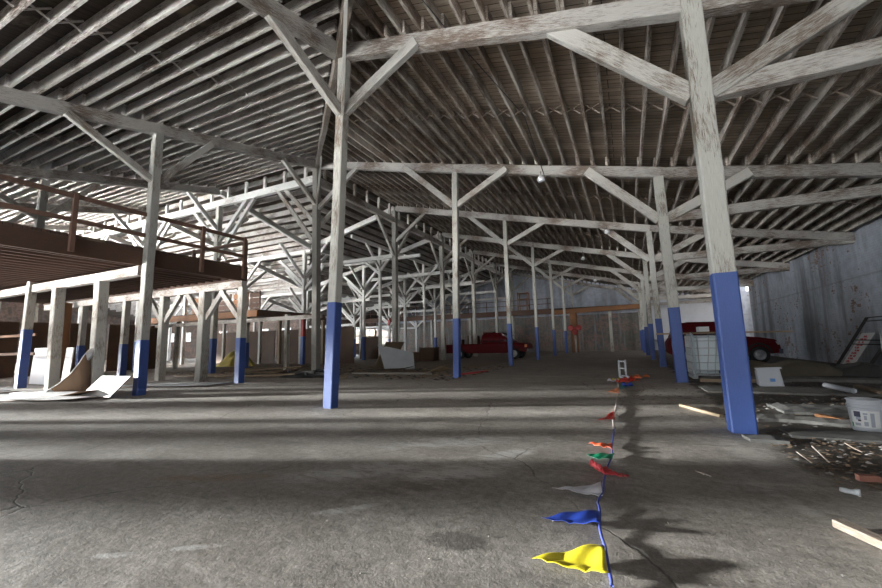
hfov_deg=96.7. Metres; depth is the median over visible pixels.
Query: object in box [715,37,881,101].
tie beam
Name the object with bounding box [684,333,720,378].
tank
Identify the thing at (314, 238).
post
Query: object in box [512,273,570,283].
roof beam
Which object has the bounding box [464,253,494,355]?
post
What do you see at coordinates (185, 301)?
timber post
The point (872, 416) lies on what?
print
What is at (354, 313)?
timber post
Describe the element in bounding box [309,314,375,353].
wall
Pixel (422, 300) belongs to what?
tie beam
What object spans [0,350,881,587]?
floor
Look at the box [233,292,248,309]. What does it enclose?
board panel
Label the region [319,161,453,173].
roof beam
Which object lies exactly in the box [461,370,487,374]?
plank
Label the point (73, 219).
railing
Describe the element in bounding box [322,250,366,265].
purlin
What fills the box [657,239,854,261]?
tie beam
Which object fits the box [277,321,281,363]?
post
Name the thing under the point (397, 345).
board
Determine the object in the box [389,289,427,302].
roof beam
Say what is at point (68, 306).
post
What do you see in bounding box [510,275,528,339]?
post
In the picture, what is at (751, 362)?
heap
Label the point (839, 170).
roof beam
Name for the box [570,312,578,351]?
post
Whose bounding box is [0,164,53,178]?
roof beam
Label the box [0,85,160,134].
roof beam
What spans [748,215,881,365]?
wall
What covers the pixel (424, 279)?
slender post
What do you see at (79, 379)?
board
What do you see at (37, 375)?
board
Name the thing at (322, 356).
post
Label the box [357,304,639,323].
gallery
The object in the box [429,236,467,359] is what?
post
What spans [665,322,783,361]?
pickup truck
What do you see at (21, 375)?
timber post
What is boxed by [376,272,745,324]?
wall
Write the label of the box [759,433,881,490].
dry leaves
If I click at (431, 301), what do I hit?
roof beam
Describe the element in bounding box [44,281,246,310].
header
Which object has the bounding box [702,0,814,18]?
roof beam
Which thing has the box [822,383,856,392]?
pipe
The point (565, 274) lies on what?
roof beam
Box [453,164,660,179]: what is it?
roof beam
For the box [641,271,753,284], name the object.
roof beam
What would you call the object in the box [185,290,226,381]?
post
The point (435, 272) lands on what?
beam
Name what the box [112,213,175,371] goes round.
timber post
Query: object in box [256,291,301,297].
tie beam
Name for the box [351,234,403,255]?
beam
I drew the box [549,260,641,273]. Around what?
roof beam
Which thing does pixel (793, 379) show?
kerb
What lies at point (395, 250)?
post
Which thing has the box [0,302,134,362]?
wall
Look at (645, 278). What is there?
timber post
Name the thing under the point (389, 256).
beam
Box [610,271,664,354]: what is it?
timber post
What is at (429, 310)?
beam
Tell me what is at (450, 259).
roof beam
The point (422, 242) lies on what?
roof beam
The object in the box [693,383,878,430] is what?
chips
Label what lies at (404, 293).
timber post
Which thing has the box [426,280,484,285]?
tie beam
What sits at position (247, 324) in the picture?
post
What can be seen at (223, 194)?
roof beam
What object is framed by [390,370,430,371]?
plywood sheet
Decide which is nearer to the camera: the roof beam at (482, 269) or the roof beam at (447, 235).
the roof beam at (447, 235)
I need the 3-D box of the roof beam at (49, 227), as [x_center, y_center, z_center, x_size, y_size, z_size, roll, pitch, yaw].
[-23.442,-3.687,21.726,0.216,1.810,6.172,-5,-8,25]
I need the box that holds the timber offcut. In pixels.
[832,519,881,549]
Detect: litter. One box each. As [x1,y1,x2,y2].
[166,363,508,380]
[172,365,503,379]
[622,383,725,419]
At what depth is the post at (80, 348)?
17.43 m
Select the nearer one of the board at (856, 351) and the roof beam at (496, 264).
the board at (856, 351)
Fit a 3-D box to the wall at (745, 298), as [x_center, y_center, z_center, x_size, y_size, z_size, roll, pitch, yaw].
[24.414,2.620,36.944,8.600,5.200,0.300,-5,-8,25]
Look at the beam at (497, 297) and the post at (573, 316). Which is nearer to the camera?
the post at (573, 316)
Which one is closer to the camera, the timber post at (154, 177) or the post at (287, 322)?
the timber post at (154, 177)
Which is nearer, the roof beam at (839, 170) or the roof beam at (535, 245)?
the roof beam at (839, 170)
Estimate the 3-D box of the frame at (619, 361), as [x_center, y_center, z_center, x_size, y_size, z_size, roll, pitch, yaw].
[5.529,2.272,11.951,0.242,0.527,0.275,-5,-8,25]
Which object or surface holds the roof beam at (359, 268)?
on the timber post at (296, 307)
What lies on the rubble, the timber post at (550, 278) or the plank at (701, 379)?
the plank at (701, 379)
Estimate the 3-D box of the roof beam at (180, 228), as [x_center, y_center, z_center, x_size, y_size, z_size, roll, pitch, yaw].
[-15.163,-3.516,24.710,0.201,1.780,6.270,-5,-8,25]
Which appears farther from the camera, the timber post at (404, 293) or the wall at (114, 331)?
the timber post at (404, 293)
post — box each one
[0,179,100,387]
[6,213,26,222]
[34,304,38,321]
[44,288,65,389]
[55,230,110,323]
[60,303,72,377]
[63,109,214,395]
[75,306,88,366]
[90,281,109,384]
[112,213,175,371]
[117,301,130,375]
[152,295,183,380]
[154,300,190,360]
[172,322,179,368]
[180,295,187,364]
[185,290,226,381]
[186,192,255,372]
[219,287,247,382]
[221,324,226,360]
[222,254,266,287]
[236,289,273,331]
[245,317,249,367]
[257,322,262,363]
[264,0,418,408]
[277,155,357,370]
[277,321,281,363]
[278,242,329,364]
[283,314,289,369]
[288,283,327,328]
[298,319,300,363]
[320,320,324,363]
[342,296,367,356]
[343,262,382,359]
[347,286,375,358]
[363,243,398,356]
[374,308,401,341]
[375,210,425,341]
[385,293,411,341]
[386,276,420,350]
[401,164,507,377]
[407,261,437,347]
[407,305,428,351]
[418,282,449,346]
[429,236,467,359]
[430,320,433,346]
[439,273,468,292]
[445,289,471,311]
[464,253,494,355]
[467,217,544,365]
[469,318,471,343]
[488,265,513,353]
[508,245,563,359]
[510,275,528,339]
[511,316,514,339]
[535,264,575,355]
[546,0,873,434]
[552,275,584,352]
[564,285,588,307]
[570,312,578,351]
[584,167,753,382]
[600,229,704,366]
[606,255,685,359]
[608,311,613,351]
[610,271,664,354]
[613,282,658,352]
[615,290,659,350]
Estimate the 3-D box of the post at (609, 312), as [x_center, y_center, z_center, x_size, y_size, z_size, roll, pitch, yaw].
[15.616,3.428,35.991,0.267,3.750,0.268,-5,-8,25]
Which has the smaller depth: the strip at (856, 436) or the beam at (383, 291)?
the strip at (856, 436)
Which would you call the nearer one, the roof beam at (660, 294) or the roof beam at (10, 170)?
the roof beam at (10, 170)
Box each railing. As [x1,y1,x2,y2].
[0,174,246,278]
[177,240,247,266]
[356,298,550,319]
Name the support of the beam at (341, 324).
attached to the timber post at (354, 313)
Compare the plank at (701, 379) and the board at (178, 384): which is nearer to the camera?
the plank at (701, 379)
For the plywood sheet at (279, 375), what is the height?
0.031 m
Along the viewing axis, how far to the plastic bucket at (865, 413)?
4.62 m
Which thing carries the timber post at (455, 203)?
on the floor
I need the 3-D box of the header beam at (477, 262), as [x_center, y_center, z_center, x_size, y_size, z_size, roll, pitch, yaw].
[4.009,-2.898,36.195,0.213,1.004,6.200,-5,-8,25]
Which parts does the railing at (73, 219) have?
rail post, rail, rail, rail post, rail post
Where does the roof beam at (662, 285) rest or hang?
attached to the timber post at (639, 298)
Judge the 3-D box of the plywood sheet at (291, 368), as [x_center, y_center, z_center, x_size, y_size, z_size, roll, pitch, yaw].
[-7.619,3.427,17.630,2.402,0.177,1.200,-3,-7,14]
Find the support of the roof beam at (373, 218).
on the timber post at (302, 284)
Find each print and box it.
[853,411,860,416]
[870,414,875,427]
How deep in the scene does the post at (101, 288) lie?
11.25 m
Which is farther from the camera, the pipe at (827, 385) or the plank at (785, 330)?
the plank at (785, 330)
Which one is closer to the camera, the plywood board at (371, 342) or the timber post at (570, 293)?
the plywood board at (371, 342)
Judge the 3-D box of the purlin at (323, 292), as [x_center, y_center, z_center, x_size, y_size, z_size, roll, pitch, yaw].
[-9.790,-0.007,35.557,0.183,0.241,6.200,-5,-8,25]
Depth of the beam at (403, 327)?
50.05 m
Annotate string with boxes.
[533,374,649,586]
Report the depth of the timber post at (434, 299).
41.20 m
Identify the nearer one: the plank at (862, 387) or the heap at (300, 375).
the plank at (862, 387)
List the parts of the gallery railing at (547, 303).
rail, rail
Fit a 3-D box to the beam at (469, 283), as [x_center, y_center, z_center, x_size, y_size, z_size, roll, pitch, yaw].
[-0.018,-0.664,34.540,6.200,0.220,0.159,-5,-8,25]
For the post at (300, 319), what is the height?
3.100 m
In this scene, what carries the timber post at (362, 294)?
on the floor
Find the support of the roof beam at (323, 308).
attached to the timber post at (354, 313)
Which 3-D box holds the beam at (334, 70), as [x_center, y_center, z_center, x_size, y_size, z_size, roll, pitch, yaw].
[-3.727,-5.287,12.504,0.170,1.835,8.757,1,-8,-21]
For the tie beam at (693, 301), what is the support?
attached to the timber post at (620, 292)
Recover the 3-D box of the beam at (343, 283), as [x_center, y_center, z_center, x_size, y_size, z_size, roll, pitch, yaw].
[-7.000,-0.599,34.289,0.153,0.226,6.000,-5,-8,25]
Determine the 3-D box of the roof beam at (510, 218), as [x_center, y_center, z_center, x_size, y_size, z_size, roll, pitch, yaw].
[5.976,-3.269,18.024,6.370,1.792,0.217,-5,-8,25]
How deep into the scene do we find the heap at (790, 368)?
11.31 m
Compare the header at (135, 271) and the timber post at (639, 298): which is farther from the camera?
the timber post at (639, 298)
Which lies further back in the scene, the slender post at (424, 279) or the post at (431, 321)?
the post at (431, 321)
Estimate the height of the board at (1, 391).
0.032 m
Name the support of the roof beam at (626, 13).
on the timber post at (699, 89)
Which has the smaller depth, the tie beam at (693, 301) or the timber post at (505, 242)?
the timber post at (505, 242)
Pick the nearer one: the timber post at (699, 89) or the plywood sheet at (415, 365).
the timber post at (699, 89)
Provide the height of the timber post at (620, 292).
6.279 m
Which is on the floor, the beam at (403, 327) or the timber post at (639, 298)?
the timber post at (639, 298)
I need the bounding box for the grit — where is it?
[220,396,843,584]
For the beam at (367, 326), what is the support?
attached to the timber post at (388, 322)
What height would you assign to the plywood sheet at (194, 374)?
0.031 m
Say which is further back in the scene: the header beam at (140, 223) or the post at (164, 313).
the header beam at (140, 223)
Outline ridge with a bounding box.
[756,414,851,427]
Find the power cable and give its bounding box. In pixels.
[422,0,544,176]
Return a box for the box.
[696,327,708,331]
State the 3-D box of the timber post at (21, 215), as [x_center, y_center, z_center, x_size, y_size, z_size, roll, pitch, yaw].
[-19.138,-0.273,15.675,0.233,7.589,3.618,-5,-8,25]
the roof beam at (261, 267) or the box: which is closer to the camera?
the box
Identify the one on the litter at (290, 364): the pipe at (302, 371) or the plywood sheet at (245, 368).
the plywood sheet at (245, 368)
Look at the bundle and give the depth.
24.30 m
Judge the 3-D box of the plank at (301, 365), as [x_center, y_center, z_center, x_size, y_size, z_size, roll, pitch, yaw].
[-7.583,3.232,16.800,3.180,0.250,0.161,-1,-7,-3]
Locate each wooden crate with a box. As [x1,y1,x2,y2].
[413,352,418,360]
[419,347,439,360]
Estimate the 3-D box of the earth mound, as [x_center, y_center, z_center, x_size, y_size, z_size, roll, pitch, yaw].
[11.847,2.108,11.106,2.411,0.352,1.400,-5,-8,25]
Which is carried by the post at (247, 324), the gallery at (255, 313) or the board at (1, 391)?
the gallery at (255, 313)
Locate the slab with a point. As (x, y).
(808, 409)
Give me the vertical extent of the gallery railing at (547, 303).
1.100 m
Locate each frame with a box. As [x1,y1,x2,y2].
[618,360,626,376]
[836,316,881,364]
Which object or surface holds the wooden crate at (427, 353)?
on the floor
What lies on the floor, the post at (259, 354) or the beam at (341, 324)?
the post at (259, 354)
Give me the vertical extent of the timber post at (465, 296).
7.818 m
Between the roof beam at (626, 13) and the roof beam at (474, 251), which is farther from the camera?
the roof beam at (474, 251)
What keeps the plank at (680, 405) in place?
on the floor
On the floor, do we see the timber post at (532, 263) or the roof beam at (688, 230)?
the timber post at (532, 263)
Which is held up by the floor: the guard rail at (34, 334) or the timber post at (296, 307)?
the timber post at (296, 307)
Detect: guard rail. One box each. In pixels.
[0,333,36,337]
[0,352,34,355]
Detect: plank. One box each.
[216,373,294,377]
[225,365,301,372]
[352,372,432,373]
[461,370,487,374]
[656,330,792,334]
[679,404,724,416]
[699,378,756,382]
[814,414,844,418]
[853,385,881,393]
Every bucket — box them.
[754,367,784,386]
[844,397,881,431]
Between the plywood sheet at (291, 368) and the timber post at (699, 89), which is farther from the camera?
the plywood sheet at (291, 368)
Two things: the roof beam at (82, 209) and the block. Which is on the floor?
the block
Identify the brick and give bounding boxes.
[854,473,881,482]
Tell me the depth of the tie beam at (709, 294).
31.63 m
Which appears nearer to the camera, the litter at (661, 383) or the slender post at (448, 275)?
the litter at (661, 383)
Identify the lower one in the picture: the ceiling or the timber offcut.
the timber offcut
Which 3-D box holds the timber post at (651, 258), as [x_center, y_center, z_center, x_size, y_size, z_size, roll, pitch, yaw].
[8.946,-0.161,16.303,4.045,6.281,0.326,-5,-8,25]
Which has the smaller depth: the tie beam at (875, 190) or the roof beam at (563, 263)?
the tie beam at (875, 190)
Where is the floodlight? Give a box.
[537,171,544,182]
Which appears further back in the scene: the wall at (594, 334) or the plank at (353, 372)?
the wall at (594, 334)
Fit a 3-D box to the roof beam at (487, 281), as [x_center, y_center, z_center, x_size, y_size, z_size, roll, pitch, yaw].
[5.213,-1.330,45.805,6.270,1.780,0.203,-5,-8,25]
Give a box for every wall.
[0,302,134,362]
[0,321,157,377]
[151,320,298,357]
[216,327,353,363]
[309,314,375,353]
[356,312,649,352]
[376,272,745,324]
[654,291,753,349]
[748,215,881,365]
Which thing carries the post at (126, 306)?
on the floor
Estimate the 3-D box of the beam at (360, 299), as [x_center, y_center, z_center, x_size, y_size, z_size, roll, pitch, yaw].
[-8.241,0.629,31.427,6.200,0.221,0.159,-5,-8,25]
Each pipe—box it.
[295,370,315,374]
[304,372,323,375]
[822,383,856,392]
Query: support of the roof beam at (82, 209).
on the timber post at (21, 215)
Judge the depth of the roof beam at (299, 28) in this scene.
7.12 m
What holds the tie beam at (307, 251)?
attached to the timber post at (223, 255)
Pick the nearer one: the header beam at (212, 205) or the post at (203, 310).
the post at (203, 310)
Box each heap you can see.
[279,374,323,377]
[749,360,768,366]
[750,360,842,376]
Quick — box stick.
[811,445,829,462]
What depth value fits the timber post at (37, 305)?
26.63 m
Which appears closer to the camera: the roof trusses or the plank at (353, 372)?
the plank at (353, 372)
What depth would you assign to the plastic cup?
2.81 m
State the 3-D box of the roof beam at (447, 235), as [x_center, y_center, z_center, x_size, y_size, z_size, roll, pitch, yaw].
[2.960,-3.680,26.420,6.371,1.828,0.218,-5,-8,25]
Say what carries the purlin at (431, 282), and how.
attached to the roof beam at (482, 269)
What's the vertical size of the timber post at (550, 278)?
7.764 m
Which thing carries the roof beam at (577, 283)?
on the timber post at (620, 292)
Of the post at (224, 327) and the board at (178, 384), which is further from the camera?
the post at (224, 327)
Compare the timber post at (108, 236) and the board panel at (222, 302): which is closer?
the timber post at (108, 236)
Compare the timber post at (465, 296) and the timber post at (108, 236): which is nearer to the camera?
the timber post at (108, 236)
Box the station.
[568,325,580,351]
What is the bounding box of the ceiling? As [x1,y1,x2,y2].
[0,0,881,297]
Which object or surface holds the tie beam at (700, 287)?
attached to the timber post at (642, 290)
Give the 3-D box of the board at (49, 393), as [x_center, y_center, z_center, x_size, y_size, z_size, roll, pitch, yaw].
[-9.730,2.529,10.218,2.402,0.139,1.001,-3,-7,15]
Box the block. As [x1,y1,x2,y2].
[741,434,789,444]
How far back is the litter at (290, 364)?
18.52 m
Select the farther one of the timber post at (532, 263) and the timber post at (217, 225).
the timber post at (532, 263)
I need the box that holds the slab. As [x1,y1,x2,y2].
[766,402,848,416]
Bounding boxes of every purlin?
[310,291,354,296]
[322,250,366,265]
[371,298,388,302]
[373,265,406,274]
[412,277,438,283]
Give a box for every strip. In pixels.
[698,385,881,396]
[778,427,881,443]
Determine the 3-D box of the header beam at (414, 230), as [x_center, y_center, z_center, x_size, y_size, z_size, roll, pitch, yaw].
[-1.311,-4.173,25.067,0.207,1.005,6.200,-5,-8,25]
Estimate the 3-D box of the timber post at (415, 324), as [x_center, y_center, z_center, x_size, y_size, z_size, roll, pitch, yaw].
[-3.073,4.194,49.136,3.070,6.330,3.210,1,-8,-21]
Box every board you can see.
[0,390,15,392]
[0,393,74,400]
[2,395,97,400]
[9,348,93,393]
[14,390,96,395]
[29,348,46,384]
[61,347,74,380]
[81,376,130,397]
[122,382,231,386]
[360,336,377,358]
[373,342,403,368]
[424,366,450,373]
[842,333,874,363]
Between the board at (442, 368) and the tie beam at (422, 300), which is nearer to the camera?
the board at (442, 368)
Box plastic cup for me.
[839,487,860,496]
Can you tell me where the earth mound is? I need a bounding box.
[831,362,881,376]
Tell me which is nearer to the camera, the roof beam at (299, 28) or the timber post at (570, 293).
the roof beam at (299, 28)
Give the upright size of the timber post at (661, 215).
6.281 m
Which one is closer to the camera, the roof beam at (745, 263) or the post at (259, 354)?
the roof beam at (745, 263)
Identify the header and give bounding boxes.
[0,266,141,298]
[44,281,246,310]
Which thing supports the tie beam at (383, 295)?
attached to the slender post at (359, 306)
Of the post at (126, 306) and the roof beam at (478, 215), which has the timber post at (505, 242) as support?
the roof beam at (478, 215)
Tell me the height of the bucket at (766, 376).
0.438 m
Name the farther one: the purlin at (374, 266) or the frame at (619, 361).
the purlin at (374, 266)
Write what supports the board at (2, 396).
on the floor
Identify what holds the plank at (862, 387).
on the concrete strip at (811, 391)
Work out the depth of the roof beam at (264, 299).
37.77 m
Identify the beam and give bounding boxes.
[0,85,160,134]
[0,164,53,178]
[0,203,145,214]
[22,224,88,230]
[52,170,219,194]
[87,215,144,238]
[88,226,140,246]
[144,195,217,224]
[150,314,322,327]
[158,215,240,257]
[160,124,314,168]
[218,167,311,206]
[219,190,310,249]
[235,0,335,59]
[247,249,311,262]
[247,262,307,290]
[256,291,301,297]
[261,298,297,312]
[308,265,367,290]
[309,298,370,304]
[309,306,326,313]
[309,324,352,327]
[311,206,394,249]
[315,60,337,168]
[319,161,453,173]
[321,170,394,222]
[321,254,391,266]
[335,0,353,59]
[342,282,377,291]
[342,294,390,299]
[344,253,420,265]
[346,0,680,61]
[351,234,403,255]
[356,278,407,296]
[356,304,410,309]
[356,326,387,328]
[369,233,441,265]
[370,271,439,281]
[374,300,422,305]
[376,327,414,329]
[382,290,408,296]
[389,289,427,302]
[390,309,439,313]
[395,206,504,220]
[398,212,441,245]
[404,254,438,269]
[410,250,472,277]
[411,282,471,289]
[416,292,460,306]
[417,312,462,315]
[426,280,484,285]
[442,232,531,246]
[444,237,472,261]
[445,263,494,282]
[445,290,493,296]
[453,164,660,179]
[461,274,511,291]
[462,297,505,301]
[473,250,548,263]
[474,254,494,272]
[495,263,559,274]
[496,266,511,280]
[503,214,649,232]
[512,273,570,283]
[531,242,641,258]
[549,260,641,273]
[563,273,638,285]
[570,281,637,292]
[639,282,710,292]
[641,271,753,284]
[645,293,711,300]
[647,254,789,268]
[649,225,855,240]
[650,267,789,281]
[650,284,753,292]
[651,300,711,305]
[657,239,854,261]
[659,293,711,300]
[660,163,881,179]
[670,183,881,222]
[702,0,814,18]
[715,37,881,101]
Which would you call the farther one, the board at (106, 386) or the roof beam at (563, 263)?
the roof beam at (563, 263)
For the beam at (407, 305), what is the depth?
36.69 m
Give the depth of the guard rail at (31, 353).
13.97 m
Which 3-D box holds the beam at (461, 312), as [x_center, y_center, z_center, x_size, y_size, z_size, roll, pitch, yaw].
[-0.258,2.537,48.112,6.200,0.230,0.150,-5,-8,25]
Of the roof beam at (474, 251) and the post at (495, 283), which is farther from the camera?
the post at (495, 283)
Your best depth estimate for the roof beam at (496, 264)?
37.57 m
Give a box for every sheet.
[183,374,233,376]
[230,368,267,369]
[245,368,299,372]
[251,375,282,376]
[363,365,415,370]
[378,345,414,368]
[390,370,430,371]
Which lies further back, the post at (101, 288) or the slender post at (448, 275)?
the slender post at (448, 275)
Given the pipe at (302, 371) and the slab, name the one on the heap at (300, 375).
the pipe at (302, 371)
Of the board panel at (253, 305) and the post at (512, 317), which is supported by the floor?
the post at (512, 317)
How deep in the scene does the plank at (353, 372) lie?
14.92 m
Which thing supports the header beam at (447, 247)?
on the post at (473, 274)
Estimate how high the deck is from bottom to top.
0.495 m
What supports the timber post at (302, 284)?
on the floor
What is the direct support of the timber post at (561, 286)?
on the floor
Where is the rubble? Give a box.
[690,379,881,479]
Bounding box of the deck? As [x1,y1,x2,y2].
[0,221,247,306]
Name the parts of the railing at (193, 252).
rail, rail, rail post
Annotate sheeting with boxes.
[651,298,714,341]
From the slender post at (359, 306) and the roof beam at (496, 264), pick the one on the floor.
the slender post at (359, 306)
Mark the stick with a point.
(828, 461)
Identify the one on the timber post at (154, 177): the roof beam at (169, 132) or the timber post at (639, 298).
the roof beam at (169, 132)
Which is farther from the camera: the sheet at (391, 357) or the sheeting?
the sheeting
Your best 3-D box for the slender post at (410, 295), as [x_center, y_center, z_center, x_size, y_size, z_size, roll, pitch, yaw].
[-4.268,3.046,39.474,2.294,6.258,2.294,1,-8,-20]
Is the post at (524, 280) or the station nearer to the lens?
the station
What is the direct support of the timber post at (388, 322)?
on the floor
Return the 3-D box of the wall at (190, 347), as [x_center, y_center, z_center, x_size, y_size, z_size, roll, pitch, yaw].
[-27.413,5.341,47.584,29.400,4.750,0.350,-5,-8,25]
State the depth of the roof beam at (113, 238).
25.85 m
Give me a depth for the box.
11.23 m
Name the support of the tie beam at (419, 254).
attached to the slender post at (379, 264)
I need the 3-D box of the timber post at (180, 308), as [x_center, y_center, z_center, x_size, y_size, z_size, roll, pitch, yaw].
[-27.857,3.658,40.325,3.003,6.304,3.003,1,-8,-20]
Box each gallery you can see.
[151,309,324,323]
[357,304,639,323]
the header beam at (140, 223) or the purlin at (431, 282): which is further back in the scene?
the purlin at (431, 282)
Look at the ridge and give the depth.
5.18 m
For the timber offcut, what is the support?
on the floor
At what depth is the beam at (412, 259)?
31.49 m
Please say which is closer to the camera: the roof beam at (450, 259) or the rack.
the roof beam at (450, 259)
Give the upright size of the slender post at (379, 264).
7.746 m
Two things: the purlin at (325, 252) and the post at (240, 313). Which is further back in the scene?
the purlin at (325, 252)
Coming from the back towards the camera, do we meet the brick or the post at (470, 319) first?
the post at (470, 319)
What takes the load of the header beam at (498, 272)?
on the post at (495, 283)
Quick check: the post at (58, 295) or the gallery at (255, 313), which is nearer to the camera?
the post at (58, 295)
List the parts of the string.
blue cord, grey cord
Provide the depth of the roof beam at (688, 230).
14.72 m
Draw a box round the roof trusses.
[63,166,504,321]
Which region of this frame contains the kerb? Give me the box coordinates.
[699,376,881,383]
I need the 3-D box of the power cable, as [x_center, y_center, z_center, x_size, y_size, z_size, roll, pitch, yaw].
[0.810,-4.478,8.012,0.458,0.661,9.864,-6,-8,31]
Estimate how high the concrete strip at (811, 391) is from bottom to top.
0.113 m
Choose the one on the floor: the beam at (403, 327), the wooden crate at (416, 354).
the wooden crate at (416, 354)
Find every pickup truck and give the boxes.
[446,333,534,358]
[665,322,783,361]
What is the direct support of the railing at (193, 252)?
attached to the deck
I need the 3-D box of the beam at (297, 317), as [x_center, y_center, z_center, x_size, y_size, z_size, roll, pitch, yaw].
[-12.401,1.583,21.688,15.000,0.221,0.136,-5,-8,25]
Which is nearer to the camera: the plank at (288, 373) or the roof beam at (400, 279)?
the plank at (288, 373)
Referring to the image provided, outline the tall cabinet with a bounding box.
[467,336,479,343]
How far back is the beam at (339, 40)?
7.20 m
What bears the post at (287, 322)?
on the floor
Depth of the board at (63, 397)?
9.35 m
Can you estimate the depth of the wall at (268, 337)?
27.38 m
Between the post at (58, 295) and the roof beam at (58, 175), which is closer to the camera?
the post at (58, 295)
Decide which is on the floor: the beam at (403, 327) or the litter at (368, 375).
the litter at (368, 375)
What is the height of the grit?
0.010 m
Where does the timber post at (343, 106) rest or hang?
on the floor
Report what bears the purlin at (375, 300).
attached to the timber post at (354, 313)
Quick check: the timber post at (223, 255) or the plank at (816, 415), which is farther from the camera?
the timber post at (223, 255)
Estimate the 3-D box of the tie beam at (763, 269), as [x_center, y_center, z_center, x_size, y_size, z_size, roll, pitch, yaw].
[14.510,-1.062,20.663,6.350,0.282,0.175,-5,-8,25]
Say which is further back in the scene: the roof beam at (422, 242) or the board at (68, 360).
the roof beam at (422, 242)
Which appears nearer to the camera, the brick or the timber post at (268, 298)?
the brick
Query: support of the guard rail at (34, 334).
attached to the timber post at (21, 215)
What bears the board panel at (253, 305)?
on the gallery at (255, 313)
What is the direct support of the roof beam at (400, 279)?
on the timber post at (354, 313)
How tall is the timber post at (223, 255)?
7.792 m
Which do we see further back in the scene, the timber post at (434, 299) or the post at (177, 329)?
the timber post at (434, 299)
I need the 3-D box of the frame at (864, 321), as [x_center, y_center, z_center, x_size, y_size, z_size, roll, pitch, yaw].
[13.761,1.588,12.670,0.727,1.706,2.967,-5,-8,25]
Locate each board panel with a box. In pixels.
[218,294,231,311]
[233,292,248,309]
[249,291,260,309]
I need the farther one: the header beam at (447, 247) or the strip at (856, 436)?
the header beam at (447, 247)
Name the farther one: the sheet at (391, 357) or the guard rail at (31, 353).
the sheet at (391, 357)
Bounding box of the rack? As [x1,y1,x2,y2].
[517,292,529,309]
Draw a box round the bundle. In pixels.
[216,351,255,366]
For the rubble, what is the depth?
4.62 m
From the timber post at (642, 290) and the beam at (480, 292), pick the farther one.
the beam at (480, 292)
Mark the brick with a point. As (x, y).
(860, 477)
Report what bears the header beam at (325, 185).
on the post at (314, 238)

